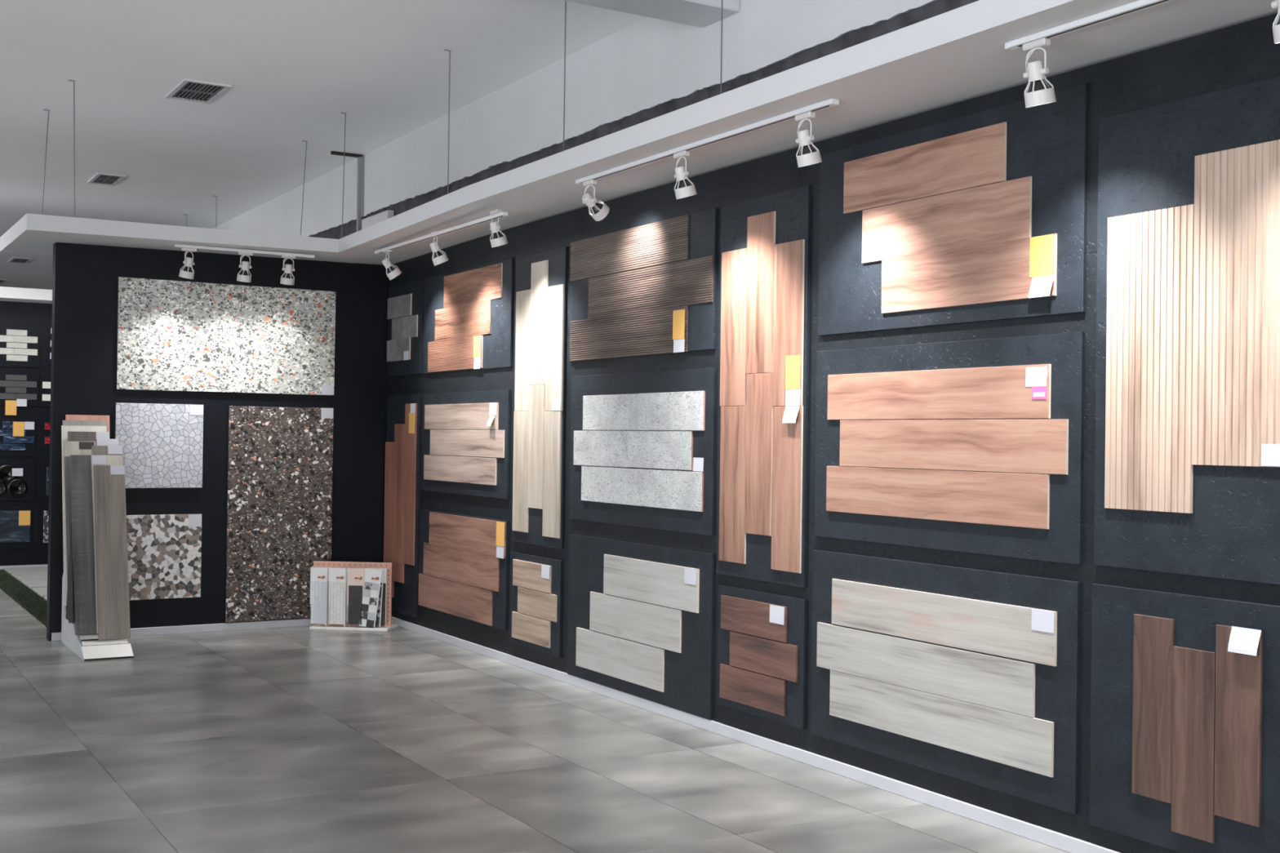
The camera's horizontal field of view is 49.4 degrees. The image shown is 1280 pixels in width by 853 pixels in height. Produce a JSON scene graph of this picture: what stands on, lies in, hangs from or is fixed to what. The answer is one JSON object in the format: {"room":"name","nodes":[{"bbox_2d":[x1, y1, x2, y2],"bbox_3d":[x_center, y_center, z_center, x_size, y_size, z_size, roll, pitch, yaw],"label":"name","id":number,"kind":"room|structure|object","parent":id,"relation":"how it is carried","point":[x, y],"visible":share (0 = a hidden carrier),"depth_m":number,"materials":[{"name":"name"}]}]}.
{"room":"store","nodes":[
{"label":"store","id":0,"kind":"room"},
{"bbox_2d":[0,301,52,565],"bbox_3d":[-8.930,0.050,12.933,10.000,2.765,0.130,1,-1,-31],"label":"wall","id":1,"kind":"structure","parent":0,"point":[11,313],"depth_m":14.45,"materials":[{"name":"black paint"}]},
{"bbox_2d":[0,505,32,548],"bbox_3d":[-6.510,1.032,14.296,0.491,0.438,0.024,1,-1,-31],"label":"display panel","id":2,"kind":"object","parent":1,"relation":"attached to","point":[15,521],"visible":1,"depth_m":14.34,"materials":[{"name":"black paint"}]},
{"bbox_2d":[0,458,35,500],"bbox_3d":[-6.485,0.546,14.306,0.489,0.431,0.031,1,-1,-31],"label":"tile panel","id":3,"kind":"object","parent":1,"relation":"attached to","point":[17,476],"visible":1,"depth_m":14.34,"materials":[{"name":"black paint"}]},
{"bbox_2d":[0,416,35,456],"bbox_3d":[-6.487,0.101,14.309,0.514,0.408,0.024,1,-1,-31],"label":"display panel","id":4,"kind":"object","parent":1,"relation":"attached to","point":[17,433],"visible":1,"depth_m":14.35,"materials":[{"name":"black paint"}]},
{"bbox_2d":[0,369,39,415],"bbox_3d":[-6.473,-0.350,14.318,0.534,0.467,0.024,1,-1,-31],"label":"display panel","id":5,"kind":"object","parent":1,"relation":"attached to","point":[18,388],"visible":1,"depth_m":14.35,"materials":[{"name":"black paint"}]},
{"bbox_2d":[0,324,39,367],"bbox_3d":[-6.467,-0.832,14.323,0.534,0.434,0.022,1,-1,-31],"label":"display panel","id":6,"kind":"object","parent":1,"relation":"attached to","point":[20,344],"visible":1,"depth_m":14.35,"materials":[{"name":"black paint"}]},
{"bbox_2d":[0,564,47,568],"bbox_3d":[-8.912,1.410,12.861,10.000,0.045,0.014,1,-1,-31],"label":"baseboard","id":7,"kind":"structure","parent":1,"relation":"attached to","point":[21,566],"depth_m":14.38,"materials":[{"name":"white paint"}]},
{"bbox_2d":[0,286,52,303],"bbox_3d":[-7.081,-1.356,13.734,5.950,0.110,0.400,1,-1,-31],"label":"soffit","id":8,"kind":"structure","parent":1,"relation":"attached to","point":[6,294],"depth_m":14.07,"materials":[{"name":"white paint"}]},
{"bbox_2d":[40,506,48,548],"bbox_3d":[-6.104,1.050,14.541,0.283,0.444,0.022,1,-1,-31],"label":"display panel","id":9,"kind":"object","parent":1,"relation":"attached to","point":[44,521],"visible":0.36,"depth_m":14.48,"materials":[{"name":"black paint"}]},
{"bbox_2d":[40,377,50,406],"bbox_3d":[-6.115,-0.360,14.534,0.277,0.311,0.022,1,-1,-31],"label":"display panel","id":10,"kind":"object","parent":1,"relation":"attached to","point":[45,382],"visible":0.36,"depth_m":14.48,"materials":[{"name":"black paint"}]},
{"bbox_2d":[42,417,49,449],"bbox_3d":[-6.099,0.079,14.544,0.265,0.329,0.022,1,-1,-31],"label":"display panel","id":11,"kind":"object","parent":1,"relation":"attached to","point":[46,421],"visible":0.36,"depth_m":14.49,"materials":[{"name":"black paint"}]},
{"bbox_2d":[44,462,49,501],"bbox_3d":[-6.095,0.576,14.546,0.240,0.408,0.022,1,-1,-31],"label":"display panel","id":12,"kind":"object","parent":1,"relation":"attached to","point":[46,464],"visible":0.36,"depth_m":14.49,"materials":[{"name":"black paint"}]},
{"bbox_2d":[47,323,51,364],"bbox_3d":[-6.070,-0.859,14.561,0.227,0.438,0.022,1,-1,-31],"label":"display panel","id":13,"kind":"object","parent":1,"relation":"attached to","point":[49,358],"visible":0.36,"depth_m":14.51,"materials":[{"name":"black paint"}]},
{"bbox_2d":[46,242,390,640],"bbox_3d":[-3.028,0.111,10.230,2.420,2.760,0.120,1,-1,-31],"label":"wall","id":14,"kind":"structure","parent":0,"point":[85,277],"depth_m":10.10,"materials":[{"name":"black paint"}]},
{"bbox_2d":[115,402,203,488],"bbox_3d":[-3.421,0.137,9.909,0.602,0.599,0.026,1,-1,-31],"label":"mosaic slab","id":15,"kind":"object","parent":14,"relation":"attached to","point":[162,444],"visible":0.92,"depth_m":9.90,"materials":[{"name":"tile"}]},
{"bbox_2d":[126,514,201,599],"bbox_3d":[-3.432,0.927,9.903,0.604,0.599,0.026,1,-1,-31],"label":"mosaic slab","id":16,"kind":"object","parent":14,"relation":"attached to","point":[164,551],"visible":0.87,"depth_m":9.92,"materials":[{"name":"stone"}]},
{"bbox_2d":[51,618,315,640],"bbox_3d":[-3.006,1.464,10.166,2.405,0.055,0.014,1,-1,-31],"label":"baseboard","id":17,"kind":"structure","parent":14,"relation":"attached to","point":[300,622],"depth_m":10.11,"materials":[{"name":"white paint"}]},
{"bbox_2d":[116,276,335,395],"bbox_3d":[-2.993,-0.643,10.166,1.569,0.788,0.026,1,-1,-31],"label":"slab","id":18,"kind":"object","parent":14,"relation":"attached to","point":[173,335],"visible":1,"depth_m":10.14,"materials":[{"name":"stone"}]},
{"bbox_2d":[225,405,333,622],"bbox_3d":[-2.676,0.645,10.357,0.784,1.580,0.026,1,-1,-31],"label":"slab","id":19,"kind":"object","parent":14,"relation":"attached to","point":[280,460],"visible":0.94,"depth_m":10.33,"materials":[{"name":"stone"}]},
{"bbox_2d":[0,0,647,289],"bbox_3d":[-7.000,-2.412,10.377,10.600,0.100,35.000,1,-1,-31],"label":"ceiling","id":20,"kind":"structure","parent":0,"point":[291,68],"depth_m":9.39,"materials":[{"name":"paint"}]},
{"bbox_2d":[0,279,8,283],"bbox_3d":[-10.159,-2.304,22.050,0.200,0.012,0.570,1,-1,-31],"label":"ceiling vent","id":21,"kind":"object","parent":20,"relation":"in","point":[2,281],"visible":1,"depth_m":22.00,"materials":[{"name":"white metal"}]},
{"bbox_2d":[7,257,32,263],"bbox_3d":[-8.605,-2.305,19.315,0.250,0.012,0.580,1,-1,-31],"label":"ceiling vent","id":22,"kind":"object","parent":20,"relation":"in","point":[14,260],"visible":1,"depth_m":19.30,"materials":[{"name":"white metal"}]},
{"bbox_2d":[41,109,49,214],"bbox_3d":[-4.362,-1.849,10.163,0.039,0.959,0.124,1,0,0],"label":"wire","id":23,"kind":"object","parent":20,"relation":"hanging from","point":[43,109],"visible":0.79,"depth_m":10.17,"materials":[{"name":"grey metal"}]},
{"bbox_2d":[68,80,75,217],"bbox_3d":[-3.811,-1.848,9.335,0.053,0.958,0.037,1,-1,-31],"label":"wire","id":24,"kind":"object","parent":20,"relation":"hanging from","point":[73,81],"visible":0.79,"depth_m":9.34,"materials":[{"name":"grey metal"}]},
{"bbox_2d":[87,172,125,185],"bbox_3d":[-4.978,-2.307,12.985,0.245,0.012,0.550,1,-1,-31],"label":"ceiling vent","id":25,"kind":"object","parent":20,"relation":"in","point":[100,178],"visible":1,"depth_m":12.96,"materials":[{"name":"white metal"}]},
{"bbox_2d":[164,78,231,103],"bbox_3d":[-3.047,-2.308,9.589,0.310,0.012,0.580,1,-1,-31],"label":"ceiling vent","id":26,"kind":"object","parent":20,"relation":"in","point":[188,90],"visible":1,"depth_m":9.57,"materials":[{"name":"white metal"}]},
{"bbox_2d":[300,140,307,235],"bbox_3d":[-2.706,-1.827,11.166,0.020,0.940,0.066,0,-1,41],"label":"wire","id":27,"kind":"object","parent":20,"relation":"hanging from","point":[302,140],"visible":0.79,"depth_m":11.16,"materials":[{"name":"grey metal"}]},
{"bbox_2d":[340,111,346,238],"bbox_3d":[-2.163,-1.823,10.161,0.041,0.950,0.057,1,-1,-31],"label":"wire","id":28,"kind":"object","parent":20,"relation":"hanging from","point":[341,112],"visible":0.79,"depth_m":10.16,"materials":[{"name":"grey metal"}]},
{"bbox_2d":[444,48,451,194],"bbox_3d":[-1.178,-1.855,8.483,0.041,0.885,0.008,1,-1,-31],"label":"wire","id":29,"kind":"object","parent":20,"relation":"hanging from","point":[450,51],"visible":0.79,"depth_m":8.49,"materials":[{"name":"grey metal"}]},
{"bbox_2d":[563,0,566,151],"bbox_3d":[-0.401,-1.857,7.188,0.041,0.880,0.008,1,-1,-31],"label":"wire","id":30,"kind":"object","parent":20,"relation":"hanging from","point":[565,1],"visible":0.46,"depth_m":7.20,"materials":[{"name":"grey metal"}]},
{"bbox_2d":[563,0,739,27],"bbox_3d":[-3.868,-2.266,4.571,10.000,0.200,0.340,1,-1,-31],"label":"beam","id":31,"kind":"structure","parent":20,"relation":"attached to","point":[699,13],"depth_m":6.97,"materials":[{"name":"white paint"}]},
{"bbox_2d":[720,0,723,93],"bbox_3d":[0.340,-1.857,5.954,0.041,0.880,0.008,1,-1,-31],"label":"wire","id":32,"kind":"object","parent":20,"relation":"hanging from","point":[722,0],"visible":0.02,"depth_m":5.96,"materials":[{"name":"grey metal"}]},
{"bbox_2d":[0,588,1069,852],"bbox_3d":[-7.054,1.487,10.345,10.600,0.100,35.000,1,-1,-31],"label":"floor","id":33,"kind":"structure","parent":0,"point":[289,740],"depth_m":6.08,"materials":[{"name":"tile"}]},
{"bbox_2d":[0,572,46,626],"bbox_3d":[-4.473,1.486,12.507,2.150,0.008,5.150,1,-1,-31],"label":"turf base","id":34,"kind":"object","parent":33,"relation":"on","point":[43,623],"visible":0.08,"depth_m":11.95,"materials":[{"name":"green plant"}]},
{"bbox_2d":[0,568,47,626],"bbox_3d":[-4.986,1.464,12.182,0.980,0.020,5.131,1,-1,-31],"label":"artificial grass","id":35,"kind":"structure","parent":34,"relation":"on","point":[18,592],"depth_m":11.96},
{"bbox_2d":[3,566,47,574],"bbox_3d":[-5.664,1.469,14.410,1.635,0.024,0.520,1,-1,-31],"label":"paver","id":36,"kind":"object","parent":34,"relation":"on","point":[37,569],"visible":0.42,"depth_m":14.04,"materials":[{"name":"grey concrete"}]},
{"bbox_2d":[10,572,47,581],"bbox_3d":[-5.332,1.469,13.857,1.635,0.024,0.650,1,-1,-31],"label":"paver","id":37,"kind":"object","parent":34,"relation":"on","point":[26,575],"visible":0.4,"depth_m":13.48,"materials":[{"name":"grey concrete"}]},
{"bbox_2d":[20,578,47,589],"bbox_3d":[-4.959,1.469,13.235,1.635,0.024,0.680,1,-1,-31],"label":"paver","id":38,"kind":"object","parent":34,"relation":"on","point":[30,584],"visible":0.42,"depth_m":12.85,"materials":[{"name":"grey concrete"}]},
{"bbox_2d":[31,586,47,598],"bbox_3d":[-4.581,1.469,12.605,1.635,0.024,0.670,1,-1,-31],"label":"paver","id":39,"kind":"object","parent":34,"relation":"on","point":[42,591],"visible":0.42,"depth_m":12.25,"materials":[{"name":"grey concrete"}]},
{"bbox_2d":[61,524,133,661],"bbox_3d":[-3.617,0.850,9.218,0.340,1.250,0.961,1,-1,-31],"label":"rack","id":40,"kind":"object","parent":33,"relation":"on","point":[92,648],"visible":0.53,"depth_m":8.95,"materials":[{"name":"grey laminate"}]},
{"bbox_2d":[63,456,74,623],"bbox_3d":[-3.723,0.742,9.223,0.148,1.080,0.303,1,-1,-31],"label":"board","id":41,"kind":"object","parent":40,"relation":"on","point":[67,459],"visible":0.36,"depth_m":9.24,"materials":[{"name":"wood"}]},
{"bbox_2d":[64,441,96,615],"bbox_3d":[-3.726,0.676,9.296,0.200,1.152,0.284,1,-1,-31],"label":"board","id":42,"kind":"object","parent":40,"relation":"on","point":[77,448],"visible":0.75,"depth_m":9.39,"materials":[{"name":"wood"}]},
{"bbox_2d":[70,454,96,635],"bbox_3d":[-3.644,0.766,9.107,0.128,1.152,0.323,1,-1,-31],"label":"board","id":43,"kind":"object","parent":40,"relation":"on","point":[85,620],"visible":1,"depth_m":9.10,"materials":[{"name":"wood"}]},
{"bbox_2d":[61,425,106,605],"bbox_3d":[-3.750,0.594,9.416,0.290,1.198,0.254,1,-1,-31],"label":"board","id":44,"kind":"object","parent":40,"relation":"on","point":[64,428],"visible":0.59,"depth_m":9.40,"materials":[{"name":"wood"}]},
{"bbox_2d":[62,420,106,426],"bbox_3d":[-3.761,0.565,9.448,0.283,1.210,0.239,1,-1,-31],"label":"board","id":45,"kind":"object","parent":40,"relation":"on","point":[76,423],"visible":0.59,"depth_m":9.54,"materials":[{"name":"tile"}]},
{"bbox_2d":[65,414,110,435],"bbox_3d":[-3.757,0.536,9.488,0.284,1.229,0.224,1,-1,-31],"label":"board","id":46,"kind":"object","parent":40,"relation":"on","point":[68,417],"visible":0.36,"depth_m":9.59,"materials":[{"name":"pink wood"}]},
{"bbox_2d":[67,431,110,443],"bbox_3d":[-3.706,0.629,9.390,0.270,1.188,0.274,1,-1,-31],"label":"board","id":47,"kind":"object","parent":40,"relation":"on","point":[72,436],"visible":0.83,"depth_m":9.49,"materials":[{"name":"tile"}]},
{"bbox_2d":[91,455,122,634],"bbox_3d":[-3.498,0.768,9.182,0.196,1.153,0.303,1,-1,-31],"label":"board","id":48,"kind":"object","parent":40,"relation":"on","point":[95,460],"visible":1,"depth_m":9.25,"materials":[{"name":"wood"}]},
{"bbox_2d":[91,445,123,465],"bbox_3d":[-3.529,0.722,9.263,0.195,1.186,0.303,1,-1,-31],"label":"board","id":49,"kind":"object","parent":40,"relation":"on","point":[96,450],"visible":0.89,"depth_m":9.38,"materials":[{"name":"beige wood"}]},
{"bbox_2d":[96,439,118,445],"bbox_3d":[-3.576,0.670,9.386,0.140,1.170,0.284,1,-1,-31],"label":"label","id":50,"kind":"object","parent":40,"relation":"on","point":[99,442],"visible":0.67,"depth_m":9.50,"materials":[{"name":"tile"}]},
{"bbox_2d":[93,465,130,639],"bbox_3d":[-3.460,0.816,9.118,0.197,1.117,0.303,1,-1,-31],"label":"board","id":51,"kind":"object","parent":40,"relation":"on","point":[109,488],"visible":1,"depth_m":9.11,"materials":[{"name":"beige wood"}]},
{"bbox_2d":[309,560,397,631],"bbox_3d":[-2.133,1.259,10.342,0.630,0.492,0.282,1,0,-1],"label":"card stand","id":52,"kind":"object","parent":33,"relation":"on","point":[388,566],"visible":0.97,"depth_m":10.37,"materials":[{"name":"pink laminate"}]},
{"bbox_2d":[310,567,327,626],"bbox_3d":[-2.379,1.262,10.299,0.128,0.432,0.008,1,0,5],"label":"card","id":53,"kind":"object","parent":52,"relation":"on","point":[318,587],"visible":1,"depth_m":10.30,"materials":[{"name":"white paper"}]},
{"bbox_2d":[315,567,329,625],"bbox_3d":[-2.367,1.262,10.326,0.128,0.432,0.008,1,0,5],"label":"card","id":54,"kind":"object","parent":52,"relation":"on","point":[327,604],"visible":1,"depth_m":10.32,"materials":[{"name":"white cardboard"}]},
{"bbox_2d":[328,568,346,626],"bbox_3d":[-2.239,1.264,10.286,0.128,0.432,0.008,1,0,5],"label":"card","id":55,"kind":"object","parent":52,"relation":"on","point":[337,587],"visible":1,"depth_m":10.28,"materials":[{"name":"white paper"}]},
{"bbox_2d":[333,567,350,626],"bbox_3d":[-2.211,1.265,10.328,0.128,0.432,0.004,1,0,5],"label":"card","id":56,"kind":"object","parent":52,"relation":"on","point":[346,605],"visible":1,"depth_m":10.32,"materials":[{"name":"white cardboard"}]},
{"bbox_2d":[346,568,364,627],"bbox_3d":[-2.100,1.266,10.272,0.128,0.432,0.008,1,0,5],"label":"card","id":57,"kind":"object","parent":52,"relation":"on","point":[354,587],"visible":1,"depth_m":10.27,"materials":[{"name":"beige cardboard"}]},
{"bbox_2d":[359,568,382,627],"bbox_3d":[-1.986,1.266,10.261,0.169,0.444,0.008,1,0,5],"label":"card","id":58,"kind":"object","parent":52,"relation":"on","point":[371,591],"visible":1,"depth_m":10.26,"materials":[{"name":"white tile"}]},
{"bbox_2d":[366,568,384,626],"bbox_3d":[-1.967,1.268,10.298,0.141,0.438,0.008,1,0,5],"label":"card","id":59,"kind":"object","parent":52,"relation":"on","point":[378,620],"visible":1,"depth_m":10.29,"materials":[{"name":"white paper"}]},
{"bbox_2d":[374,568,386,626],"bbox_3d":[-1.946,1.268,10.331,0.128,0.432,0.008,1,0,5],"label":"card","id":60,"kind":"object","parent":52,"relation":"on","point":[383,622],"visible":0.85,"depth_m":10.32,"materials":[{"name":"white cardboard"}]},
{"bbox_2d":[309,0,978,239],"bbox_3d":[-2.732,-0.383,12.939,0.580,3.800,35.000,1,-1,-31],"label":"wall","id":61,"kind":"structure","parent":0,"point":[855,37],"depth_m":7.43,"materials":[{"name":"paint"}]},
{"bbox_2d":[330,151,362,231],"bbox_3d":[-2.466,-1.389,11.640,0.266,1.799,0.036,1,-1,-31],"label":"conduit","id":62,"kind":"object","parent":61,"relation":"attached to","point":[359,184],"visible":0.55,"depth_m":11.69,"materials":[{"name":"grey metal"}]},
{"bbox_2d":[361,209,394,229],"bbox_3d":[-2.144,-1.647,11.367,0.060,0.160,0.600,1,-1,-31],"label":"junction box","id":63,"kind":"object","parent":61,"relation":"attached to","point":[373,220],"visible":0.44,"depth_m":11.30,"materials":[{"name":"white metal"}]},
{"bbox_2d":[213,0,936,236],"bbox_3d":[-2.966,-2.023,12.798,0.021,0.528,35.000,1,-1,-31],"label":"band","id":64,"kind":"object","parent":61,"relation":"attached to","point":[649,63],"visible":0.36,"depth_m":8.49,"materials":[{"name":"white paint"}]},
{"bbox_2d":[388,13,1279,852],"bbox_3d":[1.986,0.117,4.335,0.110,2.790,15.390,1,-1,-31],"label":"wall","id":65,"kind":"structure","parent":0,"point":[1245,52],"depth_m":5.91,"materials":[{"name":"black paint"}]},
{"bbox_2d":[383,394,421,617],"bbox_3d":[-1.800,0.582,10.492,0.029,1.643,0.659,1,-1,-31],"label":"display panel","id":66,"kind":"object","parent":65,"relation":"attached to","point":[402,443],"visible":0.96,"depth_m":10.43,"materials":[{"name":"orange wood"}]},
{"bbox_2d":[386,279,424,376],"bbox_3d":[-1.773,-0.733,10.489,0.029,0.692,0.692,1,-1,-31],"label":"display panel","id":67,"kind":"object","parent":65,"relation":"attached to","point":[405,314],"visible":1,"depth_m":10.44,"materials":[{"name":"grey stone"}]},
{"bbox_2d":[417,509,508,630],"bbox_3d":[-1.237,0.955,9.544,0.029,0.703,1.471,1,-1,-31],"label":"display panel","id":68,"kind":"object","parent":65,"relation":"attached to","point":[463,559],"visible":1,"depth_m":9.44,"materials":[{"name":"brown wood"}]},
{"bbox_2d":[421,390,511,499],"bbox_3d":[-1.231,0.116,9.533,0.055,0.701,1.451,1,-1,-31],"label":"display panel","id":69,"kind":"object","parent":65,"relation":"attached to","point":[465,450],"visible":1,"depth_m":9.44,"materials":[{"name":"beige wood"}]},
{"bbox_2d":[422,257,514,373],"bbox_3d":[-1.202,-0.732,9.538,0.029,0.699,1.471,1,-1,-31],"label":"display panel","id":70,"kind":"object","parent":65,"relation":"attached to","point":[468,313],"visible":1,"depth_m":9.44,"materials":[{"name":"brown wood"}]},
{"bbox_2d":[509,551,563,657],"bbox_3d":[-0.650,1.086,8.561,0.029,0.577,0.684,1,-1,-31],"label":"display panel","id":71,"kind":"object","parent":65,"relation":"attached to","point":[535,615],"visible":1,"depth_m":8.51,"materials":[{"name":"beige wood"}]},
{"bbox_2d":[511,246,568,549],"bbox_3d":[-0.628,-0.171,8.563,0.029,1.800,0.676,1,-1,-31],"label":"display panel","id":72,"kind":"object","parent":65,"relation":"attached to","point":[541,277],"visible":1,"depth_m":8.51,"materials":[{"name":"beige wood"}]},
{"bbox_2d":[0,0,1278,265],"bbox_3d":[0.685,-1.330,3.939,2.795,0.168,16.050,1,-1,-31],"label":"soffit","id":73,"kind":"structure","parent":65,"relation":"attached to","point":[960,54],"depth_m":5.85,"materials":[{"name":"white paint"}]},
{"bbox_2d":[174,244,314,257],"bbox_3d":[-2.792,-1.243,9.870,0.980,0.020,0.038,1,-1,-31],"label":"track rail","id":74,"kind":"object","parent":73,"relation":"attached to","point":[202,247],"visible":1,"depth_m":9.84,"materials":[{"name":"white metal"}]},
{"bbox_2d":[178,247,196,279],"bbox_3d":[-3.147,-1.132,9.677,0.112,0.218,0.106,1,-1,-31],"label":"track spotlight","id":75,"kind":"object","parent":74,"relation":"hanging from","point":[188,272],"visible":1,"depth_m":9.64,"materials":[{"name":"white metal"}]},
{"bbox_2d":[236,251,253,282],"bbox_3d":[-2.809,-1.130,9.881,0.103,0.218,0.105,1,-1,-31],"label":"track spotlight","id":76,"kind":"object","parent":74,"relation":"hanging from","point":[244,276],"visible":1,"depth_m":9.85,"materials":[{"name":"white metal"}]},
{"bbox_2d":[280,255,296,284],"bbox_3d":[-2.543,-1.127,10.044,0.100,0.219,0.106,1,-1,-31],"label":"track spotlight","id":77,"kind":"object","parent":74,"relation":"hanging from","point":[287,278],"visible":1,"depth_m":10.01,"materials":[{"name":"white metal"}]},
{"bbox_2d":[374,211,508,253],"bbox_3d":[-1.325,-1.237,8.990,0.038,0.020,2.110,1,-1,-31],"label":"track rail","id":78,"kind":"object","parent":73,"relation":"attached to","point":[495,216],"visible":1,"depth_m":8.81,"materials":[{"name":"white metal"}]},
{"bbox_2d":[382,249,401,279],"bbox_3d":[-1.736,-1.131,9.731,0.141,0.219,0.106,1,-1,-31],"label":"track spotlight","id":79,"kind":"object","parent":78,"relation":"hanging from","point":[393,272],"visible":1,"depth_m":9.70,"materials":[{"name":"white metal"}]},
{"bbox_2d":[429,231,448,266],"bbox_3d":[-1.298,-1.147,8.992,0.125,0.221,0.104,1,-1,-31],"label":"track spotlight","id":80,"kind":"object","parent":78,"relation":"hanging from","point":[439,257],"visible":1,"depth_m":8.96,"materials":[{"name":"white metal"}]},
{"bbox_2d":[489,208,507,247],"bbox_3d":[-0.834,-1.164,8.214,0.114,0.220,0.104,1,-1,-31],"label":"track spotlight","id":81,"kind":"object","parent":78,"relation":"hanging from","point":[498,239],"visible":1,"depth_m":8.18,"materials":[{"name":"white metal"}]},
{"bbox_2d":[575,98,839,184],"bbox_3d":[0.225,-1.284,6.409,0.038,0.020,2.130,1,-1,-31],"label":"track rail","id":82,"kind":"object","parent":73,"relation":"attached to","point":[826,104],"visible":0.98,"depth_m":6.19,"materials":[{"name":"white metal"}]},
{"bbox_2d":[582,179,609,221],"bbox_3d":[-0.236,-1.172,7.240,0.103,0.202,0.157,0,-1,44],"label":"track spotlight","id":83,"kind":"object","parent":82,"relation":"hanging from","point":[598,211],"visible":1,"depth_m":7.22,"materials":[{"name":"white metal"}]},
{"bbox_2d":[673,150,697,199],"bbox_3d":[0.211,-1.164,6.472,0.113,0.220,0.101,1,-1,-31],"label":"track spotlight","id":84,"kind":"object","parent":82,"relation":"hanging from","point":[685,188],"visible":1,"depth_m":6.44,"materials":[{"name":"white metal"}]},
{"bbox_2d":[795,111,822,167],"bbox_3d":[0.689,-1.164,5.675,0.112,0.220,0.103,1,-1,-31],"label":"track spotlight","id":85,"kind":"object","parent":82,"relation":"hanging from","point":[808,155],"visible":1,"depth_m":5.64,"materials":[{"name":"white metal"}]},
{"bbox_2d":[1004,0,1173,50],"bbox_3d":[1.792,-1.284,3.799,0.038,0.020,2.120,1,-1,-31],"label":"track rail","id":86,"kind":"object","parent":73,"relation":"attached to","point":[1140,5],"visible":1,"depth_m":4.40,"materials":[{"name":"white metal"}]},
{"bbox_2d":[1022,37,1056,107],"bbox_3d":[1.327,-1.164,4.612,0.108,0.219,0.103,1,-1,-31],"label":"track spotlight","id":87,"kind":"object","parent":86,"relation":"hanging from","point":[1039,92],"visible":1,"depth_m":4.58,"materials":[{"name":"white metal"}]},
{"bbox_2d":[1271,0,1279,43],"bbox_3d":[1.796,-1.164,3.830,0.108,0.219,0.100,1,-1,-31],"label":"track spotlight","id":88,"kind":"object","parent":86,"relation":"hanging from","point":[1276,3],"visible":1,"depth_m":3.83,"materials":[{"name":"white metal"}]},
{"bbox_2d":[567,533,714,719],"bbox_3d":[-0.035,1.043,7.537,0.029,0.822,1.504,1,-1,-31],"label":"display panel","id":89,"kind":"object","parent":65,"relation":"attached to","point":[641,615],"visible":1,"depth_m":7.42,"materials":[{"name":"grey wood"}]},
{"bbox_2d":[568,367,716,536],"bbox_3d":[-0.024,0.124,7.549,0.026,0.837,1.500,1,-1,-31],"label":"display panel","id":90,"kind":"object","parent":65,"relation":"attached to","point":[642,444],"visible":1,"depth_m":7.44,"materials":[{"name":"grey stone"}]},
{"bbox_2d":[568,207,717,361],"bbox_3d":[-0.024,-0.736,7.574,0.029,0.707,1.530,1,-1,-31],"label":"display panel","id":91,"kind":"object","parent":65,"relation":"attached to","point":[648,289],"visible":1,"depth_m":7.46,"materials":[{"name":"brown wood"}]},
{"bbox_2d":[391,617,1119,852],"bbox_3d":[1.948,1.484,4.235,0.014,0.055,15.256,1,-1,-31],"label":"baseboard","id":92,"kind":"structure","parent":65,"relation":"attached to","point":[1067,843],"depth_m":6.20,"materials":[{"name":"white paint"}]},
{"bbox_2d":[716,584,807,729],"bbox_3d":[0.559,1.070,6.547,0.029,0.583,0.685,1,-1,-31],"label":"display panel","id":93,"kind":"object","parent":65,"relation":"attached to","point":[762,636],"visible":1,"depth_m":6.50,"materials":[{"name":"brown wood"}]},
{"bbox_2d":[715,184,811,587],"bbox_3d":[0.560,-0.183,6.564,0.050,1.817,0.699,1,-1,-31],"label":"display panel","id":94,"kind":"object","parent":65,"relation":"attached to","point":[764,323],"visible":1,"depth_m":6.52,"materials":[{"name":"brown wood"}]},
{"bbox_2d":[810,549,1080,814],"bbox_3d":[1.154,0.960,5.560,0.029,0.820,1.506,1,-1,-31],"label":"display panel","id":95,"kind":"object","parent":65,"relation":"attached to","point":[969,675],"visible":1,"depth_m":5.43,"materials":[{"name":"white wood"}]},
{"bbox_2d":[814,332,1084,564],"bbox_3d":[1.170,0.077,5.559,0.030,0.823,1.503,1,-1,-31],"label":"display panel","id":96,"kind":"object","parent":65,"relation":"attached to","point":[973,446],"visible":1,"depth_m":5.43,"materials":[{"name":"wood"}]},
{"bbox_2d":[817,83,1088,335],"bbox_3d":[1.176,-0.810,5.557,0.050,0.810,1.500,1,-1,-31],"label":"display panel","id":97,"kind":"object","parent":65,"relation":"attached to","point":[979,216],"visible":0.98,"depth_m":5.43,"materials":[{"name":"brown wood"}]},
{"bbox_2d":[1089,583,1279,852],"bbox_3d":[1.793,0.969,4.474,0.050,0.840,0.886,1,-1,-31],"label":"display panel","id":98,"kind":"object","parent":65,"relation":"attached to","point":[1185,689],"visible":1,"depth_m":4.51,"materials":[{"name":"brown wood"}]},
{"bbox_2d":[1093,75,1279,585],"bbox_3d":[1.821,-0.297,4.487,0.029,1.561,0.880,1,-1,-31],"label":"display panel","id":99,"kind":"object","parent":65,"relation":"attached to","point":[1187,445],"visible":1,"depth_m":4.52,"materials":[{"name":"brown wood"}]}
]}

